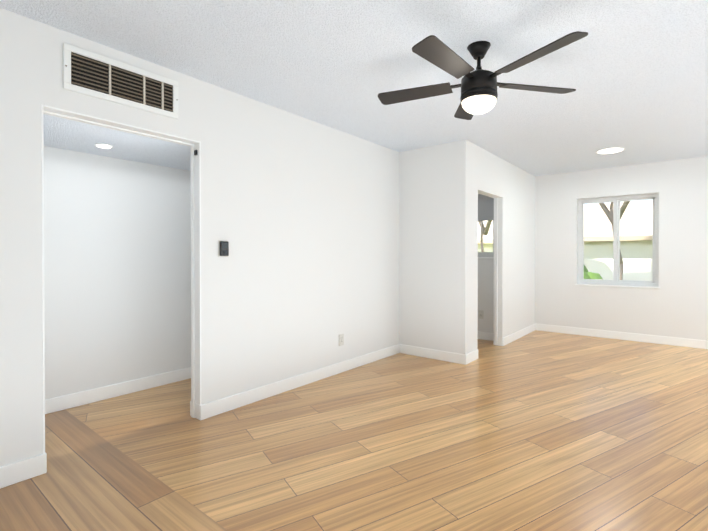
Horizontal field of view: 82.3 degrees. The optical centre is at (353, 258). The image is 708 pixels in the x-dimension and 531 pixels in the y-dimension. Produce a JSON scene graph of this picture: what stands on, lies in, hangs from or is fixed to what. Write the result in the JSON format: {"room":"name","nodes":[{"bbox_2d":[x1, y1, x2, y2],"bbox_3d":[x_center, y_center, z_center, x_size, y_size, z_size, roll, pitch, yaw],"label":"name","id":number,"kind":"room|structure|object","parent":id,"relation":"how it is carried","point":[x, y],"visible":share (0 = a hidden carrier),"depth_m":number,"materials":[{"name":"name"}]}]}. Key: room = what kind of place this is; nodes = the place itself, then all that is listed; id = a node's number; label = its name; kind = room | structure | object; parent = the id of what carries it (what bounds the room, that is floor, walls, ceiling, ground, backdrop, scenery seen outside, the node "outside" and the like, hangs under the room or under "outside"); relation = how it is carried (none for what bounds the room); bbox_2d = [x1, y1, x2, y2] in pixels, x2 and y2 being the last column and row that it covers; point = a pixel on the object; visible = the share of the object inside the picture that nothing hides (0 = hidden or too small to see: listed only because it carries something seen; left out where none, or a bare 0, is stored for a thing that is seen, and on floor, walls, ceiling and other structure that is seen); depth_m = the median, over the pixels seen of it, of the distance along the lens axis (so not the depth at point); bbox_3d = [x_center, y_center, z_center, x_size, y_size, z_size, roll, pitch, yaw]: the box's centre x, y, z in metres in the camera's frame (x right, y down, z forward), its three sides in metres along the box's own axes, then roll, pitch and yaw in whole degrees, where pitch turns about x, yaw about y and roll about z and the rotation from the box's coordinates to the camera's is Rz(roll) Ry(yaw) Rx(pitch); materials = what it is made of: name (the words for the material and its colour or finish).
{"room":"empty living room","nodes":[
{"label":"empty living room","id":0,"kind":"room"},
{"bbox_2d":[43,114,189,170],"bbox_3d":[-1.398,-0.871,3.429,0.880,0.060,4.790,0,0,39],"label":"ceiling","id":1,"kind":"structure","parent":0,"point":[62,133],"depth_m":2.95,"materials":[{"name":"white paint"}]},
{"bbox_2d":[95,143,113,147],"bbox_3d":[-1.840,-0.830,2.983,0.120,0.016,0.120,0,0,39],"label":"recessed light","id":2,"kind":"object","parent":1,"relation":"in","point":[103,145],"visible":1,"depth_m":2.96,"materials":[{"name":"white paint"}]},
{"bbox_2d":[44,146,190,399],"bbox_3d":[-1.823,-0.063,3.704,0.120,2.440,4.910,0,0,39],"label":"wall","id":3,"kind":"structure","parent":0,"point":[117,270],"depth_m":3.38,"materials":[{"name":"white paint"}]},
{"bbox_2d":[45,367,190,413],"bbox_3d":[-1.734,1.103,3.716,0.014,0.108,4.790,0,0,39],"label":"baseboard","id":4,"kind":"structure","parent":3,"relation":"attached to","point":[59,403],"depth_m":3.38,"materials":[{"name":"white paint"}]},
{"bbox_2d":[0,8,398,466],"bbox_3d":[-1.423,-0.056,2.614,0.120,2.440,6.090,0,0,39],"label":"wall","id":5,"kind":"structure","parent":0,"point":[300,214],"depth_m":3.19,"materials":[{"name":"white paint"}]},
{"bbox_2d":[0,453,46,488],"bbox_3d":[-2.487,1.120,1.215,0.014,0.108,2.564,0,0,39],"label":"baseboard","id":6,"kind":"structure","parent":5,"relation":"attached to","point":[21,470],"depth_m":2.12,"materials":[{"name":"white paint"}]},
{"bbox_2d":[63,43,177,118],"bbox_3d":[-1.411,-1.077,2.514,0.014,0.255,0.660,0,0,39],"label":"air vent","id":7,"kind":"object","parent":5,"relation":"in","point":[86,72],"visible":1,"depth_m":2.47,"materials":[{"name":"white metal"}]},
{"bbox_2d":[41,104,200,453],"bbox_3d":[-1.442,0.165,2.593,0.124,2.000,0.930,0,0,39],"label":"door frame","id":8,"kind":"structure","parent":5,"relation":"attached to","point":[195,157],"depth_m":2.91,"materials":[{"name":"white paint"}]},
{"bbox_2d":[190,401,199,419],"bbox_3d":[-1.157,1.108,2.958,0.134,0.108,0.014,0,0,39],"label":"baseboard return","id":9,"kind":"object","parent":5,"relation":"attached to","point":[197,411],"visible":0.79,"depth_m":2.93,"materials":[{"name":"white paint"}]},
{"bbox_2d":[218,240,228,256],"bbox_3d":[-0.976,-0.073,3.043,0.027,0.125,0.085,0,0,39],"label":"switch","id":10,"kind":"object","parent":5,"relation":"attached to","point":[223,248],"visible":0.98,"depth_m":3.03,"materials":[{"name":"black plastic"}]},
{"bbox_2d":[200,344,399,419],"bbox_3d":[-0.274,1.102,3.921,0.014,0.108,2.624,0,0,39],"label":"baseboard","id":11,"kind":"structure","parent":5,"relation":"attached to","point":[219,406],"depth_m":3.54,"materials":[{"name":"white paint"}]},
{"bbox_2d":[339,334,343,345],"bbox_3d":[-0.128,0.825,4.099,0.010,0.118,0.072,0,0,39],"label":"outlet","id":12,"kind":"object","parent":5,"relation":"attached to","point":[341,339],"visible":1,"depth_m":4.10,"materials":[{"name":"white plastic"}]},
{"bbox_2d":[0,330,707,530],"bbox_3d":[0.395,1.213,2.855,7.040,0.100,8.990,0,0,39],"label":"floor","id":13,"kind":"structure","parent":0,"point":[536,430],"depth_m":2.43,"materials":[{"name":"brown wood"}]},
{"bbox_2d":[477,189,502,345],"bbox_3d":[1.635,0.173,5.011,0.116,1.950,0.830,0,0,39],"label":"door frame","id":14,"kind":"structure","parent":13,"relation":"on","point":[498,272],"depth_m":5.32,"materials":[{"name":"white paint"}]},
{"bbox_2d":[0,0,707,175],"bbox_3d":[0.395,-1.337,2.837,7.040,0.120,8.990,0,0,39],"label":"ceiling","id":15,"kind":"structure","parent":0,"point":[634,73],"depth_m":2.62,"materials":[{"name":"white paint"}]},
{"bbox_2d":[378,31,587,119],"bbox_3d":[0.720,-1.074,2.412,1.231,0.400,1.193,0,0,39],"label":"ceiling fan","id":16,"kind":"object","parent":15,"relation":"hanging from","point":[478,86],"visible":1,"depth_m":2.35,"materials":[{"name":"black wood"}]},
{"bbox_2d":[595,147,624,153],"bbox_3d":[3.043,-1.282,4.812,0.300,0.016,0.300,0,0,39],"label":"recessed light","id":17,"kind":"object","parent":15,"relation":"in","point":[608,150],"visible":1,"depth_m":4.78,"materials":[{"name":"white paint"}]},
{"bbox_2d":[399,140,469,354],"bbox_3d":[0.021,-0.074,5.445,3.170,2.440,0.120,0,0,39],"label":"wall","id":18,"kind":"structure","parent":0,"point":[434,247],"depth_m":4.62,"materials":[{"name":"white paint"}]},
{"bbox_2d":[400,344,465,364],"bbox_3d":[0.887,1.097,4.658,0.850,0.108,0.014,0,0,39],"label":"baseboard","id":19,"kind":"structure","parent":18,"relation":"attached to","point":[436,354],"depth_m":4.63,"materials":[{"name":"white paint"}]},
{"bbox_2d":[478,258,493,332],"bbox_3d":[1.650,0.562,5.957,0.910,1.160,0.150,0,0,39],"label":"wall","id":20,"kind":"structure","parent":0,"point":[485,284],"depth_m":5.69,"materials":[{"name":"white paint"}]},
{"bbox_2d":[478,310,482,318],"bbox_3d":[1.796,0.794,5.735,0.072,0.118,0.010,0,0,39],"label":"outlet","id":21,"kind":"object","parent":20,"relation":"attached to","point":[480,314],"visible":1,"depth_m":5.74,"materials":[{"name":"white plastic"}]},
{"bbox_2d":[478,194,493,258],"bbox_3d":[1.639,-0.459,5.937,0.950,0.918,0.155,0,0,39],"label":"room window","id":22,"kind":"structure","parent":20,"relation":"in","point":[485,208],"depth_m":5.73,"materials":[{"name":"white plastic"}]},
{"bbox_2d":[470,142,534,351],"bbox_3d":[2.034,-0.075,5.497,0.120,2.440,2.510,0,0,39],"label":"wall","id":23,"kind":"structure","parent":0,"point":[518,309],"depth_m":5.52,"materials":[{"name":"white paint"}]},
{"bbox_2d":[466,349,477,363],"bbox_3d":[1.319,1.098,4.526,0.014,0.108,0.330,0,0,39],"label":"baseboard","id":24,"kind":"structure","parent":23,"relation":"attached to","point":[472,356],"depth_m":4.50,"materials":[{"name":"white paint"}]},
{"bbox_2d":[503,323,535,345],"bbox_3d":[2.415,1.089,5.865,0.014,0.108,1.470,0,0,39],"label":"baseboard","id":25,"kind":"structure","parent":23,"relation":"attached to","point":[510,338],"depth_m":5.76,"materials":[{"name":"white paint"}]},
{"bbox_2d":[535,156,707,340],"bbox_3d":[4.373,-0.073,5.302,3.990,2.440,0.150,0,0,39],"label":"wall","id":26,"kind":"structure","parent":0,"point":[683,252],"depth_m":5.61,"materials":[{"name":"white paint"}]},
{"bbox_2d":[575,193,659,288],"bbox_3d":[3.747,-0.243,5.790,1.020,1.288,0.155,0,0,39],"label":"living room window","id":27,"kind":"structure","parent":26,"relation":"in","point":[616,281],"depth_m":5.81,"materials":[{"name":"white plastic"}]},
{"bbox_2d":[536,323,707,348],"bbox_3d":[4.327,1.093,5.242,3.736,0.108,0.014,0,0,39],"label":"baseboard","id":28,"kind":"structure","parent":26,"relation":"attached to","point":[685,342],"depth_m":5.66,"materials":[{"name":"white paint"}]},
{"bbox_3d":[0.497,-0.084,6.896,2.070,2.440,0.150,0,0,39],"label":"wall","id":29,"kind":"structure","parent":0,"visible":0},
{"bbox_2d":[477,331,492,340],"bbox_3d":[0.871,1.085,6.492,2.930,0.108,0.014,0,0,39],"label":"baseboard","id":30,"kind":"structure","parent":29,"relation":"attached to","point":[485,335],"depth_m":5.69,"materials":[{"name":"white paint"}]},
{"label":"outside","id":31,"kind":"structure","parent":0,"visible":0},
{"bbox_3d":[22.233,1.347,31.451,80.000,0.150,62.930,0,0,39],"label":"ground","id":32,"kind":"structure","parent":31,"visible":0},
{"bbox_2d":[478,220,491,251],"bbox_3d":[3.684,-1.582,11.543,5.262,5.995,5.456,0,0,39],"label":"tree","id":33,"kind":"object","parent":32,"relation":"on","point":[484,230],"depth_m":11.62,"materials":[{"name":"brown plant"}]},
{"bbox_2d":[478,200,652,280],"bbox_3d":[11.900,-0.533,17.226,31.000,3.800,9.015,0,0,39],"label":"outdoor backdrop","id":34,"kind":"structure","parent":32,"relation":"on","point":[592,215],"depth_m":14.51,"materials":[{"name":"white paint"}]},
{"bbox_2d":[584,265,602,279],"bbox_3d":[4.451,0.680,8.338,1.381,1.493,1.294,0,0,39],"label":"bush","id":35,"kind":"object","parent":32,"relation":"on","point":[589,275],"depth_m":7.96,"materials":[{"name":"green plant"}]},
{"bbox_2d":[599,201,629,279],"bbox_3d":[6.155,-1.721,9.396,5.679,6.301,6.034,0,0,39],"label":"tree","id":36,"kind":"object","parent":32,"relation":"on","point":[605,209],"depth_m":9.28,"materials":[{"name":"brown plant"}]}
]}

